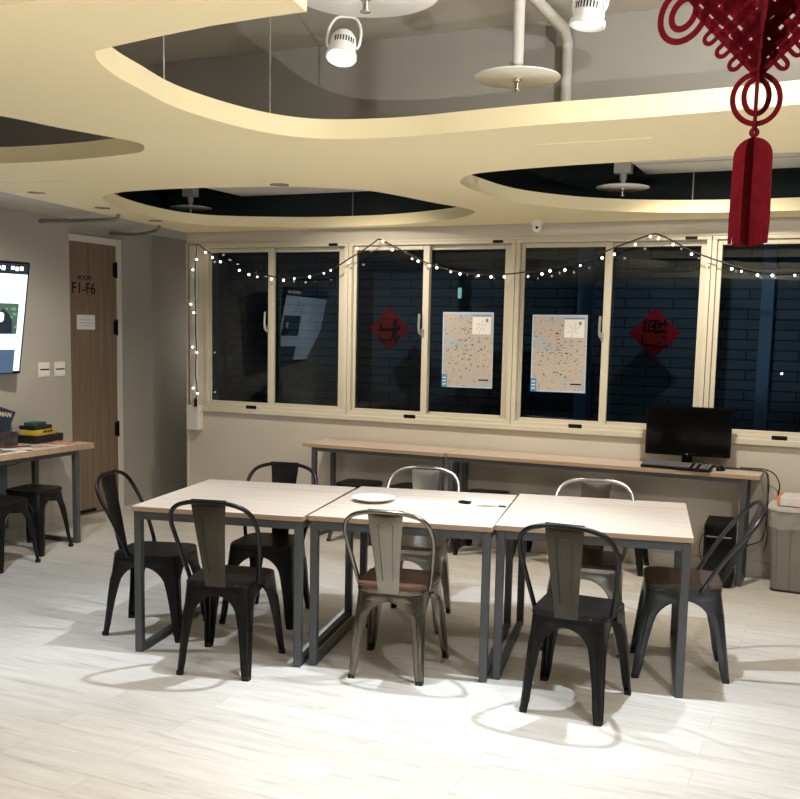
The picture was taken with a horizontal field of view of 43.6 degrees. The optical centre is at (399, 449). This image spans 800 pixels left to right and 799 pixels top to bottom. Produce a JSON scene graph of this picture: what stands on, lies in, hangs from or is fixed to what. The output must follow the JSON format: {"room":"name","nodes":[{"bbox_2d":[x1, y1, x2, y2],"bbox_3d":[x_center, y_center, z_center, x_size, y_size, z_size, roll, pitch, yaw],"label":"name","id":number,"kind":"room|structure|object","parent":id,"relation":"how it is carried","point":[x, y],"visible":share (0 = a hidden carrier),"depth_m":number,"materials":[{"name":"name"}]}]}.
{"room":"hostel common room","nodes":[
{"label":"hostel common room","id":0,"kind":"room"},
{"bbox_2d":[0,208,72,529],"bbox_3d":[-4.686,-0.453,3.786,0.180,3.100,9.490,4,7,24],"label":"wall","id":1,"kind":"structure","parent":0,"point":[47,329],"depth_m":7.76,"materials":[{"name":"paint"}]},
{"bbox_2d":[0,465,8,528],"bbox_3d":[-3.494,0.470,6.376,0.010,0.500,2.580,4,7,24],"label":"wall panel","id":2,"kind":"object","parent":1,"relation":"attached to","point":[3,469],"visible":0.4,"depth_m":7.50,"materials":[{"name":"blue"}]},
{"bbox_2d":[0,260,29,373],"bbox_3d":[-3.180,-0.897,6.699,0.297,0.801,1.420,6,8,35],"label":"television","id":3,"kind":"object","parent":1,"relation":"attached to","point":[14,275],"visible":1,"depth_m":7.14,"materials":[{"name":"black plastic"}]},
{"bbox_2d":[0,350,14,372],"bbox_3d":[-2.960,-0.621,7.028,0.003,0.170,0.550,19,16,32],"label":"photo","id":4,"kind":"object","parent":3,"relation":"attached to","point":[6,356],"depth_m":7.21},
{"bbox_2d":[0,303,18,333],"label":"photo","id":5,"kind":"object","parent":3,"relation":"attached to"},
{"bbox_2d":[4,515,72,541],"bbox_3d":[-4.609,1.043,3.971,0.012,0.090,9.390,4,7,24],"label":"baseboard","id":6,"kind":"structure","parent":1,"relation":"attached to","point":[58,523],"depth_m":7.92,"materials":[{"name":"paint"}]},
{"bbox_2d":[38,362,49,376],"bbox_3d":[-2.775,-0.627,7.800,0.014,0.116,0.116,4,7,24],"label":"light switch","id":7,"kind":"object","parent":1,"relation":"attached to","point":[43,367],"visible":1,"depth_m":7.79,"materials":[{"name":"white plastic"}]},
{"bbox_2d":[54,362,64,376],"bbox_3d":[-2.705,-0.644,7.954,0.014,0.116,0.116,4,7,24],"label":"light switch","id":8,"kind":"object","parent":1,"relation":"attached to","point":[59,367],"visible":1,"depth_m":7.94,"materials":[{"name":"white plastic"}]},
{"bbox_2d":[39,214,120,222],"bbox_3d":[-2.382,-1.738,7.479,0.859,0.086,0.095,5,8,30],"label":"conduit","id":9,"kind":"object","parent":1,"relation":"attached to","point":[117,217],"visible":0.85,"depth_m":7.50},
{"bbox_2d":[69,193,186,513],"bbox_3d":[-2.452,-1.070,9.327,0.200,3.100,2.510,4,7,24],"label":"wall","id":10,"kind":"structure","parent":0,"point":[153,268],"depth_m":9.41,"materials":[{"name":"paint"}]},
{"bbox_2d":[69,233,123,514],"bbox_3d":[-2.712,-0.617,8.509,0.052,2.385,1.025,4,7,24],"label":"door","id":11,"kind":"structure","parent":10,"relation":"in","point":[94,262],"depth_m":8.67,"materials":[{"name":"brown wood"}]},
{"bbox_2d":[77,315,94,329],"bbox_3d":[-2.669,-1.087,8.502,0.003,0.124,0.220,4,7,24],"label":"paper notice","id":12,"kind":"object","parent":11,"relation":"attached to","point":[85,322],"visible":1,"depth_m":8.50,"materials":[{"name":"white paper"}]},
{"bbox_2d":[79,319,92,325],"bbox_3d":[-2.669,-1.081,8.502,0.001,0.058,0.170,4,7,24],"label":"print","id":13,"kind":"object","parent":12,"relation":"attached to","point":[82,322],"depth_m":8.50},
{"bbox_2d":[125,483,186,504],"bbox_3d":[-2.205,0.387,9.861,0.012,0.090,1.530,4,7,24],"label":"baseboard","id":14,"kind":"structure","parent":10,"relation":"attached to","point":[146,495],"depth_m":9.52,"materials":[{"name":"paint"}]},
{"bbox_2d":[219,253,226,399],"bbox_3d":[-1.466,-1.071,9.502,0.045,3.100,1.380,4,7,24],"label":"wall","id":15,"kind":"structure","parent":0,"point":[223,256],"depth_m":9.11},
{"bbox_2d":[0,500,799,798],"bbox_3d":[-0.662,1.258,3.642,9.200,0.100,12.200,4,7,24],"label":"floor","id":16,"kind":"structure","parent":0,"point":[85,714],"depth_m":4.46,"materials":[{"name":"white wood"}]},
{"bbox_2d":[0,494,40,573],"bbox_3d":[-2.733,0.558,6.802,0.388,0.457,0.388,4,7,22],"label":"stool","id":17,"kind":"object","parent":16,"relation":"on","point":[9,504],"visible":1,"depth_m":6.75,"materials":[{"name":"black metal"}]},
{"bbox_2d":[5,484,73,556],"bbox_3d":[-2.663,0.501,7.294,0.388,0.457,0.388,3,7,16],"label":"stool","id":18,"kind":"object","parent":16,"relation":"on","point":[38,495],"visible":0.76,"depth_m":7.15,"materials":[{"name":"black metal"}]},
{"bbox_2d":[0,440,93,542],"bbox_3d":[-3.196,0.450,6.377,0.530,0.752,3.030,4,7,24],"label":"table","id":19,"kind":"object","parent":16,"relation":"on","point":[34,455],"depth_m":7.48,"materials":[{"name":"brown wood"}]},
{"bbox_2d":[0,407,17,446],"bbox_3d":[-2.926,-0.174,7.213,0.100,0.300,0.425,5,8,32],"label":"display","id":20,"kind":"object","parent":19,"relation":"on","point":[7,437],"visible":1,"depth_m":7.31,"materials":[{"name":"blue cardboard"}]},
{"bbox_2d":[0,431,17,446],"bbox_3d":[-2.932,-0.075,7.218,0.100,0.100,0.330,5,8,32],"label":"tray","id":21,"kind":"object","parent":20,"relation":"on","point":[7,438],"depth_m":7.27,"materials":[{"name":"grey"}]},
{"bbox_2d":[0,445,30,451],"bbox_3d":[-2.737,-0.011,7.094,0.200,0.011,0.280,-1,7,-14],"label":"magazine","id":22,"kind":"object","parent":19,"relation":"on","point":[22,445],"visible":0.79,"depth_m":7.11,"materials":[{"name":"white paper"}]},
{"bbox_2d":[0,447,32,450],"bbox_3d":[-2.688,-0.008,7.006,0.210,0.006,0.100,-4,8,-36],"label":"leaflet","id":23,"kind":"object","parent":22,"relation":"on","point":[21,448],"visible":1,"depth_m":7.00,"materials":[{"name":"white paper"}]},
{"bbox_2d":[18,432,62,443],"bbox_3d":[-2.749,-0.095,7.593,0.220,0.058,0.320,3,7,18],"label":"game box","id":24,"kind":"object","parent":19,"relation":"on","point":[27,439],"visible":0.66,"depth_m":7.46,"materials":[{"name":"black cardboard"}]},
{"bbox_2d":[21,428,55,435],"bbox_3d":[-2.736,-0.141,7.577,0.161,0.038,0.220,3,7,14],"label":"game box","id":25,"kind":"object","parent":24,"relation":"on","point":[51,430],"visible":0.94,"depth_m":7.48,"materials":[{"name":"yellow cardboard"}]},
{"bbox_2d":[19,424,51,429],"bbox_3d":[-2.756,-0.175,7.565,0.140,0.030,0.200,4,7,20],"label":"game box","id":26,"kind":"object","parent":25,"relation":"on","point":[46,426],"visible":0.82,"depth_m":7.49,"materials":[{"name":"cardboard"}]},
{"bbox_2d":[24,421,45,425],"bbox_3d":[-2.757,-0.201,7.558,0.100,0.022,0.140,3,7,12],"label":"game box","id":27,"kind":"object","parent":26,"relation":"on","point":[32,423],"visible":1,"depth_m":7.51,"materials":[{"name":"teal cardboard"}]},
{"bbox_2d":[19,427,51,429],"bbox_3d":[-2.756,-0.168,7.566,0.136,0.015,0.196,4,7,20],"label":"tray","id":28,"kind":"object","parent":26,"relation":"on","point":[21,428],"depth_m":7.48,"materials":[{"name":"black"}]},
{"bbox_2d":[31,445,60,448],"bbox_3d":[-2.573,-0.024,7.261,0.100,0.005,0.200,6,9,38],"label":"leaflet","id":29,"kind":"object","parent":19,"relation":"on","point":[45,446],"visible":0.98,"depth_m":7.25,"materials":[{"name":"white paper"}]},
{"bbox_2d":[0,440,93,460],"bbox_3d":[-3.188,0.098,6.335,0.530,0.042,3.030,4,7,24],"label":"countertop","id":30,"kind":"structure","parent":19,"relation":"on","point":[80,445],"depth_m":7.19,"materials":[{"name":"brown wood"}]},
{"bbox_2d":[43,440,77,445],"bbox_3d":[-2.538,-0.052,7.485,0.170,0.009,0.240,2,7,4],"label":"magazine","id":31,"kind":"object","parent":19,"relation":"on","point":[61,443],"visible":1,"depth_m":7.45,"materials":[{"name":"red paper"}]},
{"bbox_2d":[47,441,69,443],"bbox_3d":[-2.539,-0.054,7.465,0.130,0.001,0.140,2,7,4],"label":"picture","id":32,"kind":"object","parent":31,"relation":"on","point":[54,442],"depth_m":7.47},
{"bbox_2d":[95,469,203,642],"bbox_3d":[-1.349,0.549,5.420,0.509,0.860,0.446,2,7,9],"label":"cafe chair","id":33,"kind":"object","parent":16,"relation":"on","point":[164,558],"visible":0.84,"depth_m":5.30,"materials":[{"name":"black metal"}]},
{"bbox_2d":[168,499,285,681],"bbox_3d":[-0.836,0.626,4.858,0.445,0.860,0.509,3,7,12],"label":"cafe chair","id":34,"kind":"object","parent":16,"relation":"on","point":[240,586],"visible":1,"depth_m":4.70,"materials":[{"name":"black metal"}]},
{"bbox_2d":[131,479,355,666],"bbox_3d":[-0.802,0.618,5.392,0.895,0.750,0.965,3,7,13],"label":"dining table","id":35,"kind":"object","parent":16,"relation":"on","point":[273,505],"visible":0.79,"depth_m":5.06,"materials":[{"name":"brown wood"}]},
{"bbox_2d":[219,461,317,629],"bbox_3d":[-0.740,0.524,5.729,0.446,0.860,0.509,3,7,12],"label":"cafe chair","id":36,"kind":"object","parent":16,"relation":"on","point":[278,545],"visible":0.7,"depth_m":5.58,"materials":[{"name":"black metal"}]},
{"bbox_2d":[326,478,382,545],"bbox_3d":[-0.324,0.478,7.884,0.388,0.457,0.388,4,7,21],"label":"stool","id":37,"kind":"object","parent":16,"relation":"on","point":[352,482],"visible":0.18,"depth_m":7.79,"materials":[{"name":"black metal"}]},
{"bbox_2d":[303,439,461,544],"bbox_3d":[-0.151,0.338,7.840,1.202,0.750,0.370,4,7,24],"label":"table","id":38,"kind":"object","parent":16,"relation":"on","point":[334,446],"depth_m":7.72,"materials":[{"name":"brown wood"}]},
{"bbox_2d":[303,439,461,456],"bbox_3d":[-0.144,-0.020,7.797,1.202,0.028,0.370,4,7,24],"label":"countertop","id":39,"kind":"structure","parent":38,"relation":"on","point":[323,443],"depth_m":7.72,"materials":[{"name":"brown wood"}]},
{"bbox_2d":[343,509,448,685],"bbox_3d":[-0.013,0.659,4.851,0.446,0.830,0.509,3,7,15],"label":"cafe chair","id":40,"kind":"object","parent":16,"relation":"on","point":[411,590],"visible":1,"depth_m":4.69,"materials":[{"name":"silver metal"}]},
{"bbox_2d":[390,482,412,488],"bbox_3d":[0.093,0.503,7.741,0.388,0.457,0.388,5,8,28],"label":"stool","id":41,"kind":"object","parent":16,"relation":"on","point":[404,485],"visible":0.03,"depth_m":7.71,"materials":[{"name":"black metal"}]},
{"bbox_2d":[308,486,516,682],"bbox_3d":[0.096,0.655,5.233,0.895,0.750,0.965,3,7,13],"label":"dining table","id":42,"kind":"object","parent":16,"relation":"on","point":[454,521],"visible":0.8,"depth_m":4.89,"materials":[{"name":"brown wood"}]},
{"bbox_2d":[352,493,394,502],"bbox_3d":[-0.141,0.257,5.259,0.228,0.024,0.228,4,7,24],"label":"round plate","id":43,"kind":"object","parent":42,"relation":"on","point":[365,497],"visible":1,"depth_m":5.30,"materials":[{"name":"white ceramic"}]},
{"bbox_2d":[389,499,451,508],"bbox_3d":[0.108,0.280,5.204,0.296,0.001,0.210,3,7,14],"label":"paper sheet","id":44,"kind":"object","parent":42,"relation":"on","point":[399,502],"visible":1,"depth_m":5.20,"materials":[{"name":"white paper"}]},
{"bbox_2d":[456,498,512,507],"bbox_3d":[0.445,0.278,5.271,0.260,0.002,0.210,3,7,18],"label":"paper sheet","id":45,"kind":"object","parent":42,"relation":"on","point":[474,501],"visible":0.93,"depth_m":5.28,"materials":[{"name":"white paper"}]},
{"bbox_2d":[458,500,471,503],"bbox_3d":[0.348,0.272,5.243,0.060,0.014,0.071,6,8,34],"label":"binder clip","id":46,"kind":"object","parent":45,"relation":"on","point":[460,501],"visible":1,"depth_m":5.22,"materials":[{"name":"black plastic"}]},
{"bbox_2d":[476,504,505,506],"bbox_3d":[0.468,0.287,5.154,0.158,0.010,0.010,2,7,10],"label":"ballpoint pen","id":47,"kind":"object","parent":45,"relation":"on","point":[476,504],"visible":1,"depth_m":5.15,"materials":[{"name":"white plastic"}]},
{"bbox_2d":[366,465,460,634],"bbox_3d":[0.085,0.545,5.698,0.446,0.860,0.509,3,7,14],"label":"cafe chair","id":48,"kind":"object","parent":16,"relation":"on","point":[417,550],"visible":0.53,"depth_m":5.76,"materials":[{"name":"metal"}]},
{"bbox_2d":[453,489,509,554],"bbox_3d":[0.640,0.544,7.497,0.388,0.457,0.388,4,7,20],"label":"stool","id":49,"kind":"object","parent":16,"relation":"on","point":[457,541],"visible":0.09,"depth_m":7.49,"materials":[{"name":"black metal"}]},
{"bbox_2d":[513,494,554,557],"bbox_3d":[1.046,0.575,7.305,0.388,0.457,0.388,5,8,27],"label":"stool","id":50,"kind":"object","parent":16,"relation":"on","point":[528,543],"visible":0.03,"depth_m":7.55,"materials":[{"name":"black metal"}]},
{"bbox_2d":[517,522,630,726],"bbox_3d":[0.779,0.710,4.431,0.446,0.860,0.509,4,7,24],"label":"cafe chair","id":51,"kind":"object","parent":16,"relation":"on","point":[592,618],"visible":1,"depth_m":4.26,"materials":[{"name":"black metal"}]},
{"bbox_2d":[540,477,634,658],"bbox_3d":[1.010,0.604,5.356,0.446,0.860,0.509,3,7,16],"label":"cafe chair","id":52,"kind":"object","parent":16,"relation":"on","point":[598,566],"visible":0.36,"depth_m":5.31,"materials":[{"name":"metal"}]},
{"bbox_2d":[492,494,693,698],"bbox_3d":[0.986,0.691,5.083,0.895,0.750,0.965,3,7,14],"label":"dining table","id":53,"kind":"object","parent":16,"relation":"on","point":[656,525],"visible":0.96,"depth_m":4.78,"materials":[{"name":"brown wood"}]},
{"bbox_2d":[446,449,764,586],"bbox_3d":[1.407,0.452,7.155,2.197,0.750,0.350,4,7,24],"label":"table","id":54,"kind":"object","parent":16,"relation":"on","point":[615,466],"depth_m":6.99,"materials":[{"name":"brown wood"}]},
{"bbox_2d":[446,449,764,479],"bbox_3d":[1.414,0.093,7.112,2.197,0.028,0.350,4,7,24],"label":"countertop","id":55,"kind":"structure","parent":54,"relation":"on","point":[602,463],"depth_m":7.07,"materials":[{"name":"brown wood"}]},
{"bbox_2d":[640,459,713,472],"bbox_3d":[1.878,0.107,6.780,0.464,0.041,0.136,5,8,28],"label":"keyboard","id":56,"kind":"object","parent":54,"relation":"on","point":[685,466],"visible":1,"depth_m":6.75,"materials":[{"name":"black plastic"}]},
{"bbox_2d":[645,405,732,462],"bbox_3d":[1.984,-0.091,6.888,0.570,0.415,0.180,4,7,22],"label":"computer monitor","id":57,"kind":"object","parent":54,"relation":"on","point":[687,432],"visible":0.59,"depth_m":6.86,"materials":[{"name":"black plastic"}]},
{"bbox_2d":[716,465,725,470],"bbox_3d":[2.164,0.120,6.747,0.061,0.034,0.110,5,8,30],"label":"computer mouse","id":58,"kind":"object","parent":54,"relation":"on","point":[720,467],"visible":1,"depth_m":6.72,"materials":[{"name":"black plastic"}]},
{"bbox_2d":[697,460,768,545],"bbox_3d":[2.269,0.382,6.835,0.484,0.608,0.094,5,8,30],"label":"cable","id":59,"kind":"object","parent":54,"relation":"on","point":[697,460],"visible":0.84,"depth_m":6.72,"materials":[{"name":"black plastic"}]},
{"bbox_2d":[725,467,769,550],"bbox_3d":[2.348,0.405,6.832,0.335,0.580,0.066,2,7,7],"label":"cable","id":60,"kind":"object","parent":54,"relation":"on","point":[725,467],"visible":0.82,"depth_m":6.81,"materials":[{"name":"black plastic"}]},
{"bbox_2d":[740,467,779,496],"bbox_3d":[2.462,0.294,6.828,0.290,0.346,0.069,4,7,24],"label":"power cable","id":61,"kind":"object","parent":54,"relation":"on","point":[740,467],"visible":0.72,"depth_m":6.76,"materials":[{"name":"black plastic"}]},
{"bbox_2d":[602,546,648,576],"bbox_3d":[1.556,0.613,7.077,0.388,0.457,0.388,4,7,20],"label":"stool","id":62,"kind":"object","parent":16,"relation":"on","point":[641,555],"visible":0.13,"depth_m":6.88,"materials":[{"name":"black metal"}]},
{"bbox_2d":[629,499,766,683],"bbox_3d":[1.460,0.665,4.929,0.598,0.860,0.445,3,7,12],"label":"cafe chair","id":63,"kind":"object","parent":16,"relation":"on","point":[660,588],"visible":0.95,"depth_m":4.81,"materials":[{"name":"black metal"}]},
{"bbox_2d":[702,515,736,586],"bbox_3d":[2.152,0.683,6.739,0.190,0.420,0.356,4,7,21],"label":"computer tower","id":64,"kind":"object","parent":16,"relation":"on","point":[714,526],"visible":0.53,"depth_m":6.58,"materials":[{"name":"black plastic"}]},
{"bbox_2d":[768,500,799,593],"bbox_3d":[2.654,0.644,6.554,0.466,0.562,0.322,5,8,26],"label":"waste bin","id":65,"kind":"object","parent":16,"relation":"on","point":[784,520],"visible":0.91,"depth_m":6.48,"materials":[{"name":"grey plastic"}]},
{"bbox_2d":[777,492,799,507],"bbox_3d":[2.697,0.338,6.484,0.446,0.063,0.246,5,8,27],"label":"snack box","id":66,"kind":"object","parent":65,"relation":"on","point":[785,498],"visible":1,"depth_m":6.46,"materials":[{"name":"white cardboard"}]},
{"bbox_2d":[0,0,799,239],"bbox_3d":[-0.579,-1.250,3.270,8.683,0.090,12.018,4,7,24],"label":"ceiling","id":67,"kind":"structure","parent":0,"point":[60,67],"depth_m":4.20,"materials":[{"name":"yellow paint"}]},
{"bbox_2d":[27,191,44,193],"bbox_3d":[-2.235,-1.580,6.141,0.108,0.006,0.108,4,7,24],"label":"recessed light","id":68,"kind":"object","parent":67,"relation":"in","point":[30,192],"visible":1,"depth_m":6.14,"materials":[{"name":"silver metal"}]},
{"bbox_2d":[109,225,160,235],"bbox_3d":[-2.186,-1.841,8.402,0.149,0.090,1.014,-4,9,-38],"label":"conduit","id":69,"kind":"object","parent":67,"relation":"attached to","point":[158,228],"visible":0.89,"depth_m":8.56,"materials":[{"name":"grey metal"}]},
{"bbox_2d":[270,183,288,185],"bbox_3d":[-0.673,-1.482,5.585,0.108,0.006,0.108,4,7,24],"label":"recessed light","id":70,"kind":"object","parent":67,"relation":"in","point":[271,184],"visible":1,"depth_m":5.58,"materials":[{"name":"silver metal"}]},
{"bbox_2d":[0,0,799,146],"bbox_3d":[0.500,-1.825,4.937,8.150,0.440,0.240,4,7,24],"label":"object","id":71,"kind":"structure","parent":67,"relation":"attached to","point":[428,74],"depth_m":4.92,"materials":[{"name":"grey paint"}]},
{"bbox_2d":[531,220,543,232],"bbox_3d":[0.979,-1.594,7.140,0.094,0.082,0.094,4,7,24],"label":"security camera","id":72,"kind":"object","parent":67,"relation":"attached to","point":[537,224],"visible":1,"depth_m":7.11,"materials":[{"name":"white plastic"}]},
{"bbox_2d":[533,137,669,160],"bbox_3d":[0.880,-1.306,4.336,0.500,0.015,0.420,4,7,24],"label":"access panel","id":73,"kind":"object","parent":67,"relation":"attached to","point":[636,147],"visible":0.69,"depth_m":4.31,"materials":[{"name":"yellow paint"}]},
{"bbox_2d":[112,0,690,65],"bbox_3d":[-0.964,-1.830,2.455,9.200,0.100,10.420,4,7,24],"label":"ceiling","id":74,"kind":"structure","parent":0,"point":[307,29],"depth_m":4.87,"materials":[{"name":"grey paint"}]},
{"bbox_2d":[162,35,164,78],"bbox_3d":[-0.859,-1.625,3.623,0.010,0.580,0.009,4,7,24],"label":"rod","id":75,"kind":"object","parent":74,"relation":"hanging from","point":[163,37],"visible":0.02,"depth_m":3.64,"materials":[{"name":"silver metal"}]},
{"bbox_2d":[169,188,211,212],"bbox_3d":[-1.708,-2.197,8.152,0.344,0.552,0.344,4,7,24],"label":"disc","id":76,"kind":"object","parent":74,"relation":"hanging from","point":[190,193],"visible":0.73,"depth_m":8.14,"materials":[{"name":"grey metal"}]},
{"bbox_2d":[269,17,270,112],"bbox_3d":[-0.539,-1.681,4.144,0.010,0.580,0.009,4,7,24],"label":"rod","id":77,"kind":"object","parent":74,"relation":"hanging from","point":[269,17],"visible":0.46,"depth_m":4.15,"materials":[{"name":"silver metal"}]},
{"bbox_2d":[326,15,361,66],"bbox_3d":[-0.173,-1.587,3.510,0.120,0.470,0.213,6,8,36],"label":"spot lamp","id":78,"kind":"object","parent":74,"relation":"attached to","point":[341,51],"visible":0.98,"depth_m":3.48,"materials":[{"name":"white metal"}]},
{"bbox_2d":[307,0,437,17],"bbox_3d":[-0.101,-1.581,3.029,0.450,0.494,0.450,4,7,24],"label":"disc","id":79,"kind":"object","parent":74,"relation":"hanging from","point":[351,8],"visible":0.95,"depth_m":3.16,"materials":[{"name":"white metal"}]},
{"bbox_2d":[474,0,560,91],"bbox_3d":[0.483,-1.704,4.072,0.352,0.474,0.352,4,7,24],"label":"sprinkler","id":80,"kind":"object","parent":74,"relation":"hanging from","point":[517,76],"visible":1,"depth_m":4.06,"materials":[{"name":"white metal"}]},
{"bbox_2d":[527,0,572,101],"bbox_3d":[0.437,-1.641,3.998,0.066,0.555,1.532,5,8,26],"label":"pipe","id":81,"kind":"object","parent":74,"relation":"attached to","point":[542,6],"visible":0.74,"depth_m":4.61,"materials":[{"name":"white metal"}]},
{"bbox_2d":[569,0,608,31],"bbox_3d":[0.602,-1.565,3.162,0.116,0.447,0.115,0,7,-8],"label":"spot lamp","id":82,"kind":"object","parent":74,"relation":"attached to","point":[588,15],"visible":1,"depth_m":3.15,"materials":[{"name":"white metal"}]},
{"bbox_2d":[596,162,649,196],"bbox_3d":[1.462,-1.936,6.519,0.344,0.554,0.344,4,7,24],"label":"disc","id":83,"kind":"object","parent":74,"relation":"hanging from","point":[622,169],"visible":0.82,"depth_m":6.51,"materials":[{"name":"white metal"}]},
{"bbox_2d":[692,172,694,199],"bbox_3d":[1.922,-1.915,6.521,0.010,0.580,0.009,4,7,24],"label":"rod","id":84,"kind":"object","parent":74,"relation":"hanging from","point":[693,172],"visible":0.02,"depth_m":6.54,"materials":[{"name":"silver metal"}]},
{"bbox_2d":[657,0,799,246],"bbox_3d":[0.541,-0.964,1.442,0.227,1.318,0.198,-3,8,-33],"label":"ornament","id":85,"kind":"object","parent":74,"relation":"hanging from","point":[750,196],"visible":1,"depth_m":1.49,"materials":[{"name":"red fabric"}]},
{"bbox_2d":[118,163,799,563],"bbox_3d":[1.275,-0.764,7.401,8.600,3.100,0.230,4,7,24],"label":"wall","id":86,"kind":"structure","parent":0,"point":[229,446],"depth_m":7.64,"materials":[{"name":"beige paint"}]},
{"bbox_2d":[186,243,189,486],"bbox_3d":[-1.853,-0.659,8.730,0.017,2.250,0.020,4,7,24],"label":"trim","id":87,"kind":"structure","parent":86,"relation":"attached to","point":[187,254],"depth_m":8.70,"materials":[{"name":"beige metal"}]},
{"bbox_2d":[186,245,202,429],"bbox_3d":[-1.773,-0.963,8.628,0.130,1.580,0.073,4,7,24],"label":"duct","id":88,"kind":"object","parent":86,"relation":"attached to","point":[194,414],"visible":0.96,"depth_m":8.65,"materials":[{"name":"white plastic"}]},
{"bbox_2d":[190,233,799,406],"bbox_3d":[0.708,-0.885,7.451,5.496,1.395,0.029,4,7,24],"label":"string lights","id":89,"kind":"object","parent":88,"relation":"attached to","point":[649,235],"visible":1,"depth_m":7.52,"materials":[{"name":"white plastic"}]},
{"bbox_2d":[205,243,348,414],"bbox_3d":[-1.028,-1.021,8.380,1.373,1.375,0.142,4,7,24],"label":"window","id":90,"kind":"structure","parent":86,"relation":"in","point":[211,400],"depth_m":8.38,"materials":[{"name":"beige metal"}]},
{"bbox_2d":[346,239,515,423],"bbox_3d":[0.234,-0.928,7.816,1.390,1.375,0.142,4,7,24],"label":"window","id":91,"kind":"structure","parent":86,"relation":"in","point":[428,247],"depth_m":7.79,"materials":[{"name":"beige metal"}]},
{"bbox_2d":[370,307,409,350],"bbox_3d":[-0.083,-0.961,7.952,0.350,0.350,0.003,4,7,24],"label":"diamond","id":92,"kind":"object","parent":91,"relation":"attached to","point":[389,328],"visible":1,"depth_m":7.95,"materials":[{"name":"red paper"}]},
{"bbox_2d":[458,288,461,297],"bbox_3d":[0.461,-1.211,7.716,0.030,0.080,0.003,4,7,24],"label":"window sticker","id":93,"kind":"object","parent":91,"relation":"attached to","point":[459,289],"visible":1,"depth_m":7.71,"materials":[{"name":"teal plastic"}]},
{"bbox_2d":[442,312,493,388],"bbox_3d":[0.521,-0.773,7.734,0.417,0.582,0.007,4,7,24],"label":"map","id":94,"kind":"object","parent":91,"relation":"attached to","point":[467,344],"visible":1,"depth_m":7.73,"materials":[{"name":"paper"}]},
{"bbox_2d":[201,406,799,447],"bbox_3d":[0.845,-0.173,7.554,5.630,0.042,0.045,4,7,24],"label":"trim","id":95,"kind":"structure","parent":86,"relation":"attached to","point":[746,441],"depth_m":7.66,"materials":[{"name":"beige metal"}]},
{"bbox_2d":[204,232,799,245],"bbox_3d":[0.884,-1.564,7.388,5.610,0.015,0.016,4,7,24],"label":"trim","id":96,"kind":"structure","parent":86,"relation":"attached to","point":[769,233],"depth_m":7.46,"materials":[{"name":"beige metal"}]},
{"bbox_2d":[227,236,799,432],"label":"window","id":97,"kind":"structure","parent":86,"relation":"in","point":[706,242],"depth_m":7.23,"materials":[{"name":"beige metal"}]},
{"bbox_2d":[530,315,587,392],"bbox_3d":[1.172,-0.712,7.389,0.416,0.569,0.007,4,7,24],"label":"map","id":98,"kind":"object","parent":97,"relation":"attached to","point":[559,342],"visible":1,"depth_m":7.39,"materials":[{"name":"paper"}]},
{"bbox_2d":[572,247,596,420],"bbox_3d":[1.443,-1.254,7.734,0.118,4.000,0.089,4,7,24],"label":"trim","id":99,"kind":"structure","parent":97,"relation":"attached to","point":[586,273],"depth_m":7.71,"materials":[{"name":"blue metal"}]},
{"bbox_2d":[629,308,679,358],"bbox_3d":[1.821,-0.834,7.154,0.364,0.364,0.010,4,7,24],"label":"diamond","id":100,"kind":"object","parent":97,"relation":"attached to","point":[654,333],"visible":1,"depth_m":7.15,"materials":[{"name":"red paper"}]},
{"bbox_2d":[753,244,777,430],"bbox_3d":[2.651,-1.165,7.194,0.088,4.000,0.089,4,7,24],"label":"trim","id":101,"kind":"structure","parent":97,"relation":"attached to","point":[770,250],"depth_m":7.20,"materials":[{"name":"blue metal"}]},
{"bbox_2d":[308,525,769,577],"bbox_3d":[1.622,0.765,7.311,7.690,0.100,0.012,4,7,24],"label":"baseboard","id":102,"kind":"structure","parent":86,"relation":"attached to","point":[757,569],"depth_m":7.19,"materials":[{"name":"beige paint"}]},
{"bbox_2d":[703,234,799,440],"bbox_3d":[2.784,-0.740,6.678,1.399,1.375,0.142,4,7,24],"label":"window","id":103,"kind":"structure","parent":86,"relation":"in","point":[718,241],"depth_m":6.87,"materials":[{"name":"beige metal"}]},
{"bbox_3d":[1.011,-2.140,6.028,8.150,0.048,2.200,4,7,24],"label":"ceiling","id":104,"kind":"structure","parent":0,"visible":0},
{"bbox_2d":[208,187,364,195],"bbox_3d":[-0.893,-2.101,7.019,1.620,0.363,1.700,4,7,24],"label":"ceiling panel","id":105,"kind":"object","parent":104,"relation":"hanging from","point":[240,191],"visible":0.16,"depth_m":7.73,"materials":[{"name":"white paint"}]},
{"bbox_2d":[632,152,799,173],"bbox_3d":[2.262,-1.880,5.665,1.940,0.353,1.300,4,7,24],"label":"ceiling panel","id":106,"kind":"object","parent":104,"relation":"hanging from","point":[780,160],"visible":0.33,"depth_m":6.23,"materials":[{"name":"white paint"}]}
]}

